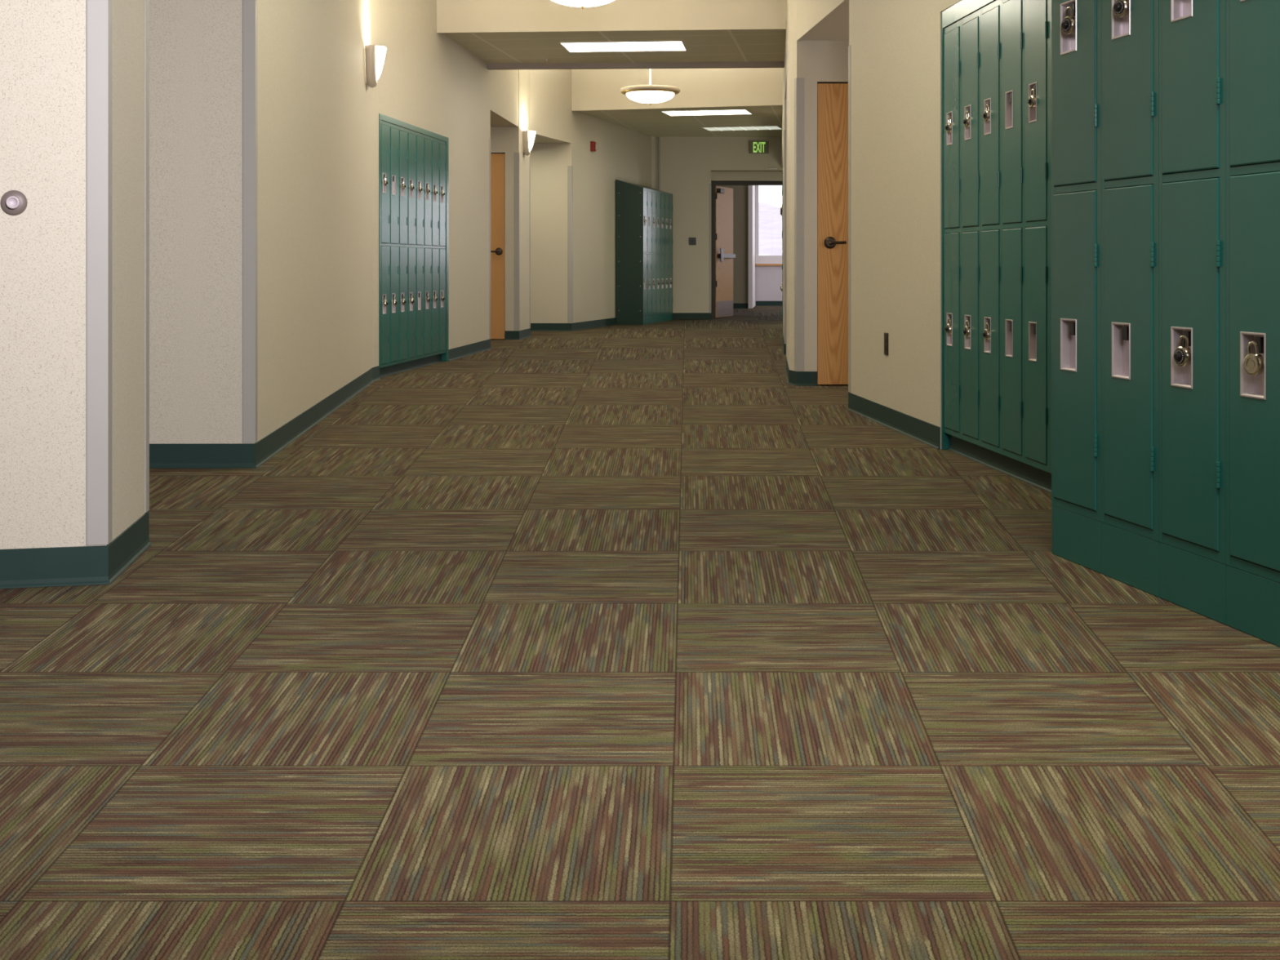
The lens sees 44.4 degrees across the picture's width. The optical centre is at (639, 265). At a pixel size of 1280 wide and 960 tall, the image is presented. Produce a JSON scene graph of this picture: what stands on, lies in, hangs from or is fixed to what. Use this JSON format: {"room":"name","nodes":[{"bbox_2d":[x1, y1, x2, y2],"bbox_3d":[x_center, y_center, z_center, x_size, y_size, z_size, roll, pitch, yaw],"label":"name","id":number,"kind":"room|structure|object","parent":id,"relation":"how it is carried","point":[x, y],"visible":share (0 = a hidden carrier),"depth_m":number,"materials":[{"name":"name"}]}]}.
{"room":"school corridor","nodes":[
{"label":"school corridor","id":0,"kind":"room"},
{"bbox_2d":[0,0,145,549],"bbox_3d":[-2.341,-1.035,4.231,1.828,3.750,0.752,0,0,-7],"label":"wall","id":1,"kind":"structure","parent":0,"point":[42,42],"depth_m":4.11,"materials":[{"name":"beige paint"}]},
{"bbox_2d":[0,190,27,215],"bbox_3d":[-1.630,-0.164,4.078,0.066,0.066,0.024,0,0,-12],"label":"door stop","id":2,"kind":"object","parent":1,"relation":"attached to","point":[13,202],"visible":1,"depth_m":4.08,"materials":[{"name":"silver metal"}]},
{"bbox_2d":[0,511,151,588],"bbox_3d":[-2.201,0.789,3.992,1.992,0.100,0.554,0,0,-30],"label":"baseboard","id":3,"kind":"structure","parent":1,"relation":"attached to","point":[100,564],"depth_m":4.12,"materials":[{"name":"green plastic"}]},
{"bbox_2d":[85,0,111,545],"bbox_3d":[-1.431,-0.272,4.160,0.055,2.016,0.066,0,0,0],"label":"trim","id":4,"kind":"structure","parent":1,"relation":"attached to","point":[98,12],"depth_m":4.13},
{"bbox_2d":[144,0,149,512],"bbox_3d":[-1.502,-0.272,4.697,0.060,2.016,0.054,0,0,0],"label":"trim","id":5,"kind":"structure","parent":1,"relation":"attached to","point":[146,2],"depth_m":4.68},
{"bbox_2d":[149,0,378,444],"bbox_3d":[-2.400,-1.035,9.055,1.600,3.750,5.130,0,0,0],"label":"wall","id":6,"kind":"structure","parent":0,"point":[317,112],"depth_m":6.70,"materials":[{"name":"beige paint"}]},
{"bbox_2d":[242,0,257,443],"bbox_3d":[-1.623,-0.272,6.533,0.054,2.016,0.055,0,0,0],"label":"trim","id":7,"kind":"structure","parent":6,"relation":"attached to","point":[249,6],"depth_m":6.51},
{"bbox_2d":[149,365,380,468],"bbox_3d":[-2.394,0.789,9.029,1.613,0.100,5.102,0,0,0],"label":"baseboard","id":8,"kind":"structure","parent":6,"relation":"attached to","point":[202,455],"depth_m":6.51,"materials":[{"name":"green plastic"}]},
{"bbox_2d":[364,44,386,87],"bbox_3d":[-1.839,-1.380,10.941,0.135,0.280,0.270,0,0,-4],"label":"wall sconce","id":9,"kind":"object","parent":6,"relation":"attached to","point":[375,55],"visible":1,"depth_m":10.85,"materials":[{"name":"beige glass"}]},
{"bbox_2d":[378,113,381,368],"bbox_3d":[-1.945,-0.181,11.599,0.050,1.883,0.034,0,0,6],"label":"trim","id":10,"kind":"structure","parent":6,"relation":"attached to","point":[380,114],"depth_m":11.59,"materials":[{"name":"green metal"}]},
{"bbox_2d":[379,353,442,377],"bbox_3d":[-1.847,0.800,12.684,0.012,0.078,2.153,0,0,6],"label":"baseboard","id":11,"kind":"structure","parent":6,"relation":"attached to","point":[397,368],"depth_m":12.62,"materials":[{"name":"green plastic"}]},
{"bbox_2d":[378,0,448,137],"bbox_3d":[-2.057,-2.018,12.707,0.500,1.785,2.213,0,0,6],"label":"wall","id":12,"kind":"structure","parent":0,"point":[413,79],"depth_m":12.59,"materials":[{"name":"beige paint"}]},
{"bbox_2d":[381,114,446,142],"bbox_3d":[-1.814,-1.103,12.661,0.020,0.041,2.101,0,0,6],"label":"trim","id":13,"kind":"structure","parent":12,"relation":"attached to","point":[384,117],"depth_m":12.54,"materials":[{"name":"green metal"}]},
{"bbox_2d":[448,37,490,349],"bbox_3d":[-2.104,-1.035,14.840,1.192,3.750,2.120,0,0,0],"label":"wall","id":14,"kind":"structure","parent":0,"point":[468,76],"depth_m":14.68,"materials":[{"name":"beige paint"}]},
{"bbox_2d":[441,137,448,361],"bbox_3d":[-1.711,-0.142,13.745,0.050,1.962,0.074,0,0,6],"label":"trim","id":15,"kind":"structure","parent":14,"relation":"attached to","point":[445,357],"depth_m":13.72,"materials":[{"name":"green metal"}]},
{"bbox_2d":[448,338,491,360],"bbox_3d":[-2.098,0.789,14.845,1.205,0.100,2.133,0,0,0],"label":"baseboard","id":16,"kind":"structure","parent":14,"relation":"attached to","point":[472,348],"depth_m":14.69,"materials":[{"name":"green plastic"}]},
{"bbox_2d":[489,137,490,338],"bbox_3d":[-1.531,-0.272,15.779,0.054,2.016,0.058,0,0,0],"label":"trim","id":17,"kind":"structure","parent":14,"relation":"attached to","point":[490,138],"depth_m":15.77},
{"bbox_2d":[490,69,518,127],"bbox_3d":[-2.038,-2.240,16.780,1.324,1.340,1.960,0,0,0],"label":"wall","id":18,"kind":"structure","parent":0,"point":[504,82],"depth_m":16.87,"materials":[{"name":"beige paint"}]},
{"bbox_2d":[490,69,529,330],"bbox_3d":[-1.998,-1.035,18.210,1.404,3.750,0.900,0,0,0],"label":"wall","id":19,"kind":"structure","parent":0,"point":[508,141],"depth_m":17.76,"materials":[{"name":"beige paint"}]},
{"bbox_2d":[490,153,505,338],"bbox_3d":[-1.984,-0.218,17.764,0.905,2.101,0.106,0,0,0],"label":"door","id":20,"kind":"structure","parent":19,"relation":"in","point":[497,160],"depth_m":17.78,"materials":[{"name":"brown wood"}]},
{"bbox_2d":[514,152,519,330],"bbox_3d":[-1.395,-0.272,17.785,0.064,2.016,0.059,0,0,0],"label":"trim","id":21,"kind":"structure","parent":19,"relation":"attached to","point":[517,155],"depth_m":17.75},
{"bbox_2d":[504,328,531,339],"bbox_3d":[-1.781,0.789,18.179,0.946,0.100,0.788,0,0,8],"label":"baseboard","id":22,"kind":"structure","parent":19,"relation":"attached to","point":[508,335],"depth_m":17.75,"materials":[{"name":"green plastic"}]},
{"bbox_2d":[521,130,536,155],"bbox_3d":[-1.272,-1.405,18.064,0.135,0.280,0.270,0,0,6],"label":"wall sconce","id":23,"kind":"object","parent":19,"relation":"attached to","point":[528,136],"visible":1,"depth_m":17.97,"materials":[{"name":"beige glass"}]},
{"bbox_2d":[529,156,530,328],"bbox_3d":[-1.319,-0.272,18.479,0.054,2.016,0.058,0,0,0],"label":"trim","id":24,"kind":"structure","parent":19,"relation":"attached to","point":[530,157],"depth_m":18.48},
{"bbox_2d":[529,69,571,142],"bbox_3d":[-1.789,-2.240,19.310,1.822,1.340,1.620,0,0,0],"label":"wall","id":25,"kind":"structure","parent":0,"point":[550,90],"depth_m":19.32,"materials":[{"name":"beige paint"}]},
{"bbox_2d":[529,111,651,323],"bbox_3d":[-1.260,-1.035,22.310,2.880,3.750,4.380,0,0,0],"label":"wall","id":26,"kind":"structure","parent":0,"point":[622,153],"depth_m":20.58,"materials":[{"name":"beige paint"}]},
{"bbox_2d":[567,165,573,323],"bbox_3d":[-0.886,-0.272,20.130,0.082,2.016,0.036,0,0,-38],"label":"trim","id":27,"kind":"structure","parent":26,"relation":"attached to","point":[570,168],"depth_m":20.11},
{"bbox_2d":[530,317,616,331],"bbox_3d":[-1.038,0.789,20.798,3.197,0.100,1.222,0,0,-44],"label":"baseboard","id":28,"kind":"structure","parent":26,"relation":"attached to","point":[608,322],"depth_m":20.12,"materials":[{"name":"green plastic"}]},
{"bbox_2d":[443,29,786,63],"bbox_3d":[-0.163,-2.460,14.450,3.003,0.900,2.326,0,0,4],"label":"ceiling","id":29,"kind":"structure","parent":0,"point":[758,45],"depth_m":14.36,"materials":[{"name":"beige paint"}]},
{"bbox_2d":[558,40,688,52],"bbox_3d":[-0.143,-2.005,14.350,1.130,0.008,0.640,0,0,6],"label":"recessed light","id":30,"kind":"object","parent":29,"relation":"in","point":[676,45],"visible":1,"depth_m":14.31,"materials":[{"name":"white plastic"}]},
{"bbox_2d":[0,306,1279,959],"bbox_3d":[2.050,0.890,15.000,13.100,0.100,38.000,0,0,0],"label":"floor","id":31,"kind":"structure","parent":0,"point":[646,642],"depth_m":2.95,"materials":[{"name":"carpet"}]},
{"bbox_2d":[381,120,390,368],"bbox_3d":[-2.115,-0.120,11.768,0.428,1.919,0.261,0,0,6],"label":"locker","id":32,"kind":"object","parent":31,"relation":"on","point":[385,217],"visible":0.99,"depth_m":11.75,"materials":[{"name":"green metal"}]},
{"bbox_2d":[389,123,399,365],"bbox_3d":[-2.086,-0.120,12.029,0.428,1.919,0.261,0,0,6],"label":"locker","id":33,"kind":"object","parent":31,"relation":"on","point":[393,129],"visible":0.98,"depth_m":11.98,"materials":[{"name":"green metal"}]},
{"bbox_2d":[398,125,407,364],"bbox_3d":[-2.058,-0.120,12.290,0.428,1.919,0.261,0,0,6],"label":"locker","id":34,"kind":"object","parent":31,"relation":"on","point":[402,132],"visible":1,"depth_m":12.24,"materials":[{"name":"green metal"}]},
{"bbox_2d":[407,128,416,361],"bbox_3d":[-2.029,-0.120,12.552,0.428,1.919,0.261,0,0,6],"label":"locker","id":35,"kind":"object","parent":31,"relation":"on","point":[411,156],"visible":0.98,"depth_m":12.52,"materials":[{"name":"green metal"}]},
{"bbox_2d":[415,132,423,359],"bbox_3d":[-2.001,-0.120,12.813,0.428,1.919,0.261,0,0,6],"label":"locker","id":36,"kind":"object","parent":31,"relation":"on","point":[419,137],"visible":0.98,"depth_m":12.78,"materials":[{"name":"green metal"}]},
{"bbox_2d":[423,134,431,357],"bbox_3d":[-1.972,-0.120,13.074,0.428,1.919,0.261,0,0,6],"label":"locker","id":37,"kind":"object","parent":31,"relation":"on","point":[427,140],"visible":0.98,"depth_m":13.05,"materials":[{"name":"green metal"}]},
{"bbox_2d":[431,137,439,355],"bbox_3d":[-1.944,-0.120,13.336,0.428,1.919,0.261,0,0,6],"label":"locker","id":38,"kind":"object","parent":31,"relation":"on","point":[435,142],"visible":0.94,"depth_m":13.31,"materials":[{"name":"green metal"}]},
{"bbox_2d":[439,139,446,354],"bbox_3d":[-1.915,-0.120,13.597,0.428,1.919,0.261,0,0,6],"label":"locker","id":39,"kind":"object","parent":31,"relation":"on","point":[442,167],"visible":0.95,"depth_m":13.58,"materials":[{"name":"green metal"}]},
{"bbox_2d":[616,179,643,324],"bbox_3d":[-0.147,-0.193,22.235,0.397,2.064,0.016,0,0,13],"label":"end panel","id":40,"kind":"object","parent":31,"relation":"on","point":[629,197],"visible":1,"depth_m":22.23,"materials":[{"name":"green metal"}]},
{"bbox_2d":[626,182,647,324],"bbox_3d":[-0.111,-0.191,22.385,0.388,2.059,0.291,0,0,13],"label":"locker","id":41,"kind":"object","parent":31,"relation":"on","point":[645,190],"visible":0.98,"depth_m":22.35,"materials":[{"name":"green metal"}]},
{"bbox_2d":[623,181,652,324],"bbox_3d":[-0.044,-0.191,22.670,0.388,2.059,0.291,0,0,13],"label":"locker","id":42,"kind":"object","parent":31,"relation":"on","point":[649,191],"visible":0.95,"depth_m":22.61,"materials":[{"name":"green metal"}]},
{"bbox_2d":[627,182,656,323],"bbox_3d":[0.023,-0.191,22.956,0.388,2.059,0.292,0,0,13],"label":"locker","id":43,"kind":"object","parent":31,"relation":"on","point":[653,192],"visible":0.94,"depth_m":22.91,"materials":[{"name":"green metal"}]},
{"bbox_2d":[631,182,660,322],"bbox_3d":[0.090,-0.191,23.241,0.388,2.059,0.292,0,0,13],"label":"locker","id":44,"kind":"object","parent":31,"relation":"on","point":[658,193],"visible":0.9,"depth_m":23.18,"materials":[{"name":"green metal"}]},
{"bbox_2d":[638,184,664,321],"bbox_3d":[0.157,-0.191,23.526,0.388,2.059,0.291,0,0,13],"label":"locker","id":45,"kind":"object","parent":31,"relation":"on","point":[662,193],"visible":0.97,"depth_m":23.46,"materials":[{"name":"green metal"}]},
{"bbox_2d":[642,185,668,321],"bbox_3d":[0.224,-0.191,23.811,0.388,2.059,0.291,0,0,13],"label":"locker","id":46,"kind":"object","parent":31,"relation":"on","point":[666,194],"visible":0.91,"depth_m":23.74,"materials":[{"name":"green metal"}]},
{"bbox_2d":[646,186,672,320],"bbox_3d":[0.291,-0.191,24.096,0.388,2.059,0.291,0,0,13],"label":"locker","id":47,"kind":"object","parent":31,"relation":"on","point":[670,195],"visible":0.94,"depth_m":24.03,"materials":[{"name":"green metal"}]},
{"bbox_2d":[943,19,961,439],"bbox_3d":[1.592,-0.120,7.026,0.408,1.919,0.279,0,0,-5],"label":"locker","id":48,"kind":"object","parent":31,"relation":"on","point":[953,33],"visible":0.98,"depth_m":7.00,"materials":[{"name":"green metal"}]},
{"bbox_2d":[944,116,951,133],"bbox_3d":[1.382,-0.631,7.030,0.030,0.072,0.047,0,0,-10],"label":"padlock","id":49,"kind":"object","parent":48,"relation":"attached to","point":[948,126],"visible":1,"depth_m":7.02,"materials":[{"name":"silver metal"}]},
{"bbox_2d":[944,318,951,333],"bbox_3d":[1.382,0.272,7.030,0.030,0.072,0.047,0,0,-10],"label":"padlock","id":50,"kind":"object","parent":48,"relation":"attached to","point":[948,326],"visible":1,"depth_m":7.02,"materials":[{"name":"silver metal"}]},
{"bbox_2d":[961,8,980,446],"bbox_3d":[1.615,-0.120,6.746,0.408,1.919,0.279,0,0,-5],"label":"locker","id":51,"kind":"object","parent":31,"relation":"on","point":[971,24],"visible":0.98,"depth_m":6.71,"materials":[{"name":"green metal"}]},
{"bbox_2d":[962,320,969,337],"bbox_3d":[1.406,0.272,6.750,0.030,0.072,0.047,0,0,-11],"label":"padlock","id":52,"kind":"object","parent":51,"relation":"attached to","point":[966,329],"visible":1,"depth_m":6.74,"materials":[{"name":"silver metal"}]},
{"bbox_2d":[962,110,969,127],"bbox_3d":[1.406,-0.631,6.750,0.030,0.072,0.047,0,0,-11],"label":"padlock","id":53,"kind":"object","parent":51,"relation":"attached to","point":[966,120],"visible":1,"depth_m":6.74,"materials":[{"name":"silver metal"}]},
{"bbox_2d":[980,0,1001,454],"bbox_3d":[1.639,-0.120,6.466,0.408,1.919,0.279,0,0,-5],"label":"locker","id":54,"kind":"object","parent":31,"relation":"on","point":[990,14],"visible":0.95,"depth_m":6.44,"materials":[{"name":"green metal"}]},
{"bbox_2d":[982,103,990,121],"bbox_3d":[1.429,-0.631,6.470,0.030,0.072,0.047,0,0,-10],"label":"padlock","id":55,"kind":"object","parent":54,"relation":"attached to","point":[986,115],"visible":1,"depth_m":6.46,"materials":[{"name":"silver metal"}]},
{"bbox_2d":[982,322,990,340],"bbox_3d":[1.429,0.272,6.470,0.030,0.072,0.047,0,0,-10],"label":"padlock","id":56,"kind":"object","parent":54,"relation":"attached to","point":[986,334],"visible":1,"depth_m":6.46,"materials":[{"name":"silver metal"}]},
{"bbox_2d":[1001,0,1024,462],"bbox_3d":[1.662,-0.120,6.186,0.408,1.919,0.279,0,0,-5],"label":"locker","id":57,"kind":"object","parent":31,"relation":"on","point":[1012,11],"visible":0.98,"depth_m":6.15,"materials":[{"name":"green metal"}]},
{"bbox_2d":[1024,0,1049,472],"bbox_3d":[1.685,-0.120,5.906,0.408,1.919,0.279,0,0,-5],"label":"locker","id":58,"kind":"object","parent":31,"relation":"on","point":[1037,12],"visible":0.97,"depth_m":5.88,"materials":[{"name":"green metal"}]},
{"bbox_2d":[1026,88,1035,107],"bbox_3d":[1.476,-0.631,5.910,0.030,0.072,0.047,0,0,-11],"label":"padlock","id":59,"kind":"object","parent":58,"relation":"attached to","point":[1031,100],"visible":1,"depth_m":5.90,"materials":[{"name":"silver metal"}]},
{"bbox_2d":[1051,0,1102,573],"bbox_3d":[1.421,-0.151,4.457,0.408,1.981,0.307,0,0,-10],"label":"locker","id":60,"kind":"object","parent":31,"relation":"on","point":[1076,57],"visible":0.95,"depth_m":4.40,"materials":[{"name":"green metal"}]},
{"bbox_2d":[1061,6,1075,34],"bbox_3d":[1.211,-0.695,4.440,0.032,0.078,0.051,0,0,-28],"label":"padlock","id":61,"kind":"object","parent":60,"relation":"attached to","point":[1068,24],"visible":1,"depth_m":4.43,"materials":[{"name":"metal"}]},
{"bbox_2d":[1101,0,1159,596],"bbox_3d":[1.476,-0.151,4.153,0.408,1.981,0.307,0,0,-10],"label":"locker","id":62,"kind":"object","parent":31,"relation":"on","point":[1130,43],"visible":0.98,"depth_m":4.10,"materials":[{"name":"green metal"}]},
{"bbox_2d":[1112,0,1128,17],"bbox_3d":[1.267,-0.695,4.136,0.032,0.078,0.051,0,0,-28],"label":"padlock","id":63,"kind":"object","parent":62,"relation":"attached to","point":[1121,7],"visible":1,"depth_m":4.12,"materials":[{"name":"silver metal"}]},
{"bbox_2d":[1159,0,1226,624],"bbox_3d":[1.532,-0.151,3.849,0.408,1.981,0.308,0,0,-10],"label":"locker","id":64,"kind":"object","parent":31,"relation":"on","point":[1193,33],"visible":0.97,"depth_m":3.80,"materials":[{"name":"green metal"}]},
{"bbox_2d":[1173,335,1191,366],"bbox_3d":[1.323,0.209,3.833,0.032,0.077,0.050,0,0,-19],"label":"padlock","id":65,"kind":"object","parent":64,"relation":"attached to","point":[1182,354],"visible":1,"depth_m":3.82,"materials":[{"name":"silver metal"}]},
{"bbox_2d":[1226,0,1279,646],"bbox_3d":[1.588,-0.151,3.545,0.408,1.981,0.307,0,0,-10],"label":"locker","id":66,"kind":"object","parent":31,"relation":"on","point":[1252,26],"visible":0.99,"depth_m":3.54,"materials":[{"name":"green metal"}]},
{"bbox_2d":[1243,341,1263,375],"bbox_3d":[1.388,0.209,3.532,0.032,0.077,0.051,0,0,-23],"label":"padlock","id":67,"kind":"object","parent":66,"relation":"attached to","point":[1253,363],"visible":1,"depth_m":3.52,"materials":[{"name":"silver metal"}]},
{"bbox_2d":[578,105,782,137],"bbox_3d":[0.676,-2.460,22.085,2.761,0.900,5.124,0,0,6],"label":"ceiling","id":68,"kind":"structure","parent":0,"point":[652,122],"depth_m":21.95,"materials":[{"name":"beige paint"}]},
{"bbox_2d":[659,109,753,115],"bbox_3d":[0.880,-2.005,20.550,1.130,0.008,0.640,0,0,13],"label":"recessed light","id":69,"kind":"object","parent":68,"relation":"in","point":[713,112],"visible":1,"depth_m":20.49,"materials":[{"name":"white plastic"}]},
{"bbox_2d":[701,125,782,131],"bbox_3d":[1.500,-2.003,22.900,1.130,0.012,0.640,0,0,14],"label":"recessed light","id":70,"kind":"object","parent":68,"relation":"in","point":[742,127],"visible":0.93,"depth_m":22.86,"materials":[{"name":"white plastic"}]},
{"bbox_2d":[651,137,782,312],"bbox_3d":[0.450,-0.660,24.760,6.300,3.000,0.520,0,0,0],"label":"wall","id":71,"kind":"structure","parent":0,"point":[688,165],"depth_m":24.50,"materials":[{"name":"beige paint"}]},
{"bbox_2d":[657,137,660,190],"bbox_3d":[0.300,-0.635,24.460,0.033,2.730,0.033,0,0,22],"label":"conduit","id":72,"kind":"object","parent":71,"relation":"attached to","point":[659,138],"visible":0.35,"depth_m":24.45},
{"bbox_2d":[672,312,711,319],"bbox_3d":[0.765,0.789,24.494,0.690,0.100,0.012,0,0,0],"label":"baseboard","id":73,"kind":"structure","parent":71,"relation":"attached to","point":[675,315],"depth_m":24.49,"materials":[{"name":"green plastic"}]},
{"bbox_2d":[709,183,711,312],"bbox_3d":[1.097,-0.272,24.513,0.034,2.016,0.034,0,0,0],"label":"trim","id":74,"kind":"structure","parent":71,"relation":"attached to","point":[709,184],"depth_m":24.49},
{"bbox_2d":[715,186,735,317],"bbox_3d":[1.384,-0.221,25.366,0.119,2.098,0.919,0,0,21],"label":"door","id":75,"kind":"structure","parent":71,"relation":"in","point":[724,255],"depth_m":25.32,"materials":[{"name":"brown wood"}]},
{"bbox_2d":[711,180,782,318],"bbox_3d":[2.295,-0.256,24.980,2.310,2.189,0.100,0,0,0],"label":"trim","id":76,"kind":"structure","parent":71,"relation":"attached to","point":[713,183],"depth_m":24.93,"materials":[{"name":"paint"}]},
{"bbox_2d":[749,141,768,153],"bbox_3d":[1.855,-1.845,24.473,0.300,0.190,0.054,0,0,0],"label":"exit sign","id":77,"kind":"object","parent":71,"relation":"attached to","point":[755,147],"visible":1,"depth_m":24.45,"materials":[{"name":"green plastic"}]},
{"bbox_2d":[715,185,748,303],"bbox_3d":[0.400,-0.660,31.745,3.800,3.000,1.990,0,0,0],"label":"wall","id":78,"kind":"structure","parent":0,"point":[740,193],"depth_m":30.75,"materials":[{"name":"beige paint"}]},
{"bbox_2d":[748,185,755,308],"bbox_3d":[2.265,-0.586,31.700,0.080,2.849,1.979,0,0,6],"label":"trim","id":79,"kind":"structure","parent":78,"relation":"attached to","point":[751,188],"depth_m":30.72,"materials":[{"name":"white paint"}]},
{"bbox_2d":[755,185,782,306],"bbox_3d":[5.350,-0.660,32.850,6.100,3.000,0.200,0,0,0],"label":"wall","id":80,"kind":"structure","parent":0,"point":[768,279],"depth_m":32.75,"materials":[{"name":"paint"}]},
{"bbox_2d":[755,185,782,263],"bbox_3d":[5.110,-0.950,32.810,5.380,1.820,0.080,0,0,0],"label":"window","id":81,"kind":"structure","parent":80,"relation":"in","point":[759,259],"depth_m":32.77,"materials":[{"name":"wood"}]},
{"bbox_2d":[755,301,782,306],"bbox_3d":[5.260,0.789,32.744,5.680,0.100,0.012,0,0,0],"label":"baseboard","id":82,"kind":"structure","parent":80,"relation":"attached to","point":[757,303],"depth_m":32.74,"materials":[{"name":"green plastic"}]},
{"bbox_2d":[782,107,782,168],"bbox_3d":[2.589,-2.215,20.900,2.022,1.390,7.200,0,0,0],"label":"wall","id":83,"kind":"structure","parent":0,"point":[782,108],"depth_m":19.97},
{"bbox_2d":[571,67,782,111],"bbox_3d":[0.446,-2.447,19.766,2.805,0.925,0.030,0,0,16],"label":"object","id":84,"kind":"structure","parent":83,"relation":"attached to","point":[591,89],"depth_m":19.71,"materials":[{"name":"beige paint"}]},
{"bbox_2d":[782,59,786,339],"bbox_3d":[2.133,-1.035,16.050,1.534,3.750,2.500,0,0,0],"label":"wall","id":85,"kind":"structure","parent":0,"point":[784,101],"depth_m":15.65,"materials":[{"name":"beige paint"}]},
{"bbox_2d":[486,61,784,70],"bbox_3d":[-0.052,-1.986,15.570,2.954,0.052,0.100,0,0,3],"label":"trim","id":86,"kind":"structure","parent":85,"relation":"attached to","point":[763,64],"depth_m":15.53,"materials":[{"name":"grey paint"}]},
{"bbox_2d":[784,106,786,356],"bbox_3d":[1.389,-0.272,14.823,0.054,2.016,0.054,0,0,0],"label":"trim","id":87,"kind":"structure","parent":85,"relation":"attached to","point":[784,130],"depth_m":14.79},
{"bbox_2d":[784,0,786,99],"bbox_3d":[2.043,-2.240,13.750,1.713,1.340,2.100,0,0,0],"label":"wall","id":88,"kind":"structure","parent":0,"point":[785,49],"depth_m":13.58,"materials":[{"name":"beige paint"}]},
{"bbox_2d":[436,0,786,33],"bbox_3d":[-0.249,-2.447,13.275,3.003,0.925,0.030,0,0,4],"label":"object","id":89,"kind":"structure","parent":88,"relation":"attached to","point":[453,16],"depth_m":13.26,"materials":[{"name":"beige paint"}]},
{"bbox_2d":[786,0,848,371],"bbox_3d":[1.980,-1.035,11.825,1.840,3.750,1.750,0,0,0],"label":"wall","id":90,"kind":"structure","parent":0,"point":[802,55],"depth_m":10.95,"materials":[{"name":"beige paint"}]},
{"bbox_2d":[794,77,804,371],"bbox_3d":[1.113,-0.287,10.972,0.063,2.046,0.053,0,0,0],"label":"trim","id":91,"kind":"structure","parent":90,"relation":"attached to","point":[798,82],"depth_m":10.95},
{"bbox_2d":[785,356,817,386],"bbox_3d":[1.824,0.789,11.825,1.552,0.100,1.774,0,0,0],"label":"baseboard","id":92,"kind":"structure","parent":90,"relation":"attached to","point":[793,378],"depth_m":10.95,"materials":[{"name":"green plastic"}]},
{"bbox_2d":[817,83,848,384],"bbox_3d":[1.692,-0.221,10.954,0.908,2.106,0.106,0,0,0],"label":"door","id":93,"kind":"structure","parent":90,"relation":"in","point":[832,98],"depth_m":10.96,"materials":[{"name":"brown wood"}]},
{"bbox_2d":[796,0,848,40],"bbox_3d":[1.998,-2.240,10.050,1.805,1.340,1.800,0,0,0],"label":"wall","id":94,"kind":"structure","parent":0,"point":[816,20],"depth_m":10.37,"materials":[{"name":"beige paint"}]},
{"bbox_2d":[848,0,941,448],"bbox_3d":[2.060,-1.035,8.160,1.680,3.750,1.980,0,0,0],"label":"wall","id":95,"kind":"structure","parent":0,"point":[895,45],"depth_m":7.96,"materials":[{"name":"beige paint"}]},
{"bbox_2d":[848,44,850,392],"bbox_3d":[1.243,-0.272,9.127,0.054,2.016,0.054,0,0,0],"label":"trim","id":96,"kind":"structure","parent":95,"relation":"attached to","point":[849,46],"depth_m":9.12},
{"bbox_2d":[884,332,888,355],"bbox_3d":[1.288,0.410,8.209,0.008,0.116,0.072,0,0,-5],"label":"wall outlet","id":97,"kind":"object","parent":95,"relation":"attached to","point":[886,335],"visible":1,"depth_m":8.20,"materials":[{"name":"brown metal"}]},
{"bbox_2d":[941,12,950,449],"bbox_3d":[1.403,-0.160,7.165,0.050,1.997,0.022,0,0,-5],"label":"trim","id":98,"kind":"structure","parent":95,"relation":"attached to","point":[945,437],"depth_m":7.15,"materials":[{"name":"green metal"}]},
{"bbox_2d":[847,392,1051,493],"bbox_3d":[2.003,0.789,7.130,1.593,0.100,4.063,0,0,0],"label":"baseboard","id":99,"kind":"structure","parent":95,"relation":"attached to","point":[928,433],"depth_m":7.19,"materials":[{"name":"green plastic"}]},
{"bbox_2d":[940,0,961,12],"bbox_3d":[1.837,-2.035,6.185,0.927,1.750,1.970,0,0,0],"label":"wall","id":100,"kind":"structure","parent":0,"point":[944,4],"depth_m":7.07,"materials":[{"name":"beige paint"}]},
{"bbox_2d":[942,0,995,28],"bbox_3d":[1.474,-1.120,6.126,0.020,0.076,2.057,0,0,-5],"label":"trim","id":101,"kind":"structure","parent":100,"relation":"attached to","point":[963,8],"depth_m":6.85,"materials":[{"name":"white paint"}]},
{"bbox_2d":[1049,0,1051,473],"bbox_3d":[1.539,-0.160,5.426,0.020,1.840,0.652,0,0,-5],"label":"trim","id":102,"kind":"structure","parent":100,"relation":"attached to","point":[1050,0],"depth_m":5.74,"materials":[{"name":"green metal"}]},
{"bbox_3d":[0.150,-2.960,8.950,7.100,0.100,25.100,0,0,0],"label":"ceiling","id":103,"kind":"structure","parent":0,"visible":0},
{"bbox_2d":[551,0,613,8],"bbox_3d":[-0.410,-2.368,11.200,0.690,1.075,0.690,0,0,0],"label":"pendant light","id":104,"kind":"object","parent":103,"relation":"hanging from","point":[580,3],"visible":1,"depth_m":11.15,"materials":[{"name":"white glass"}]},
{"bbox_2d":[620,68,680,105],"bbox_3d":[0.117,-2.368,17.900,0.690,1.075,0.690,0,0,0],"label":"pendant light","id":105,"kind":"object","parent":103,"relation":"hanging from","point":[650,94],"visible":0.96,"depth_m":17.69,"materials":[{"name":"beige glass"}]},
{"label":"outside","id":106,"kind":"structure","parent":0,"visible":0},
{"bbox_2d":[758,202,782,255],"bbox_3d":[29.000,-2.389,104.500,118.000,9.956,119.000,0,0,0],"label":"hillside","id":107,"kind":"structure","parent":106,"point":[770,218],"depth_m":96.08,"materials":[{"name":"white"}]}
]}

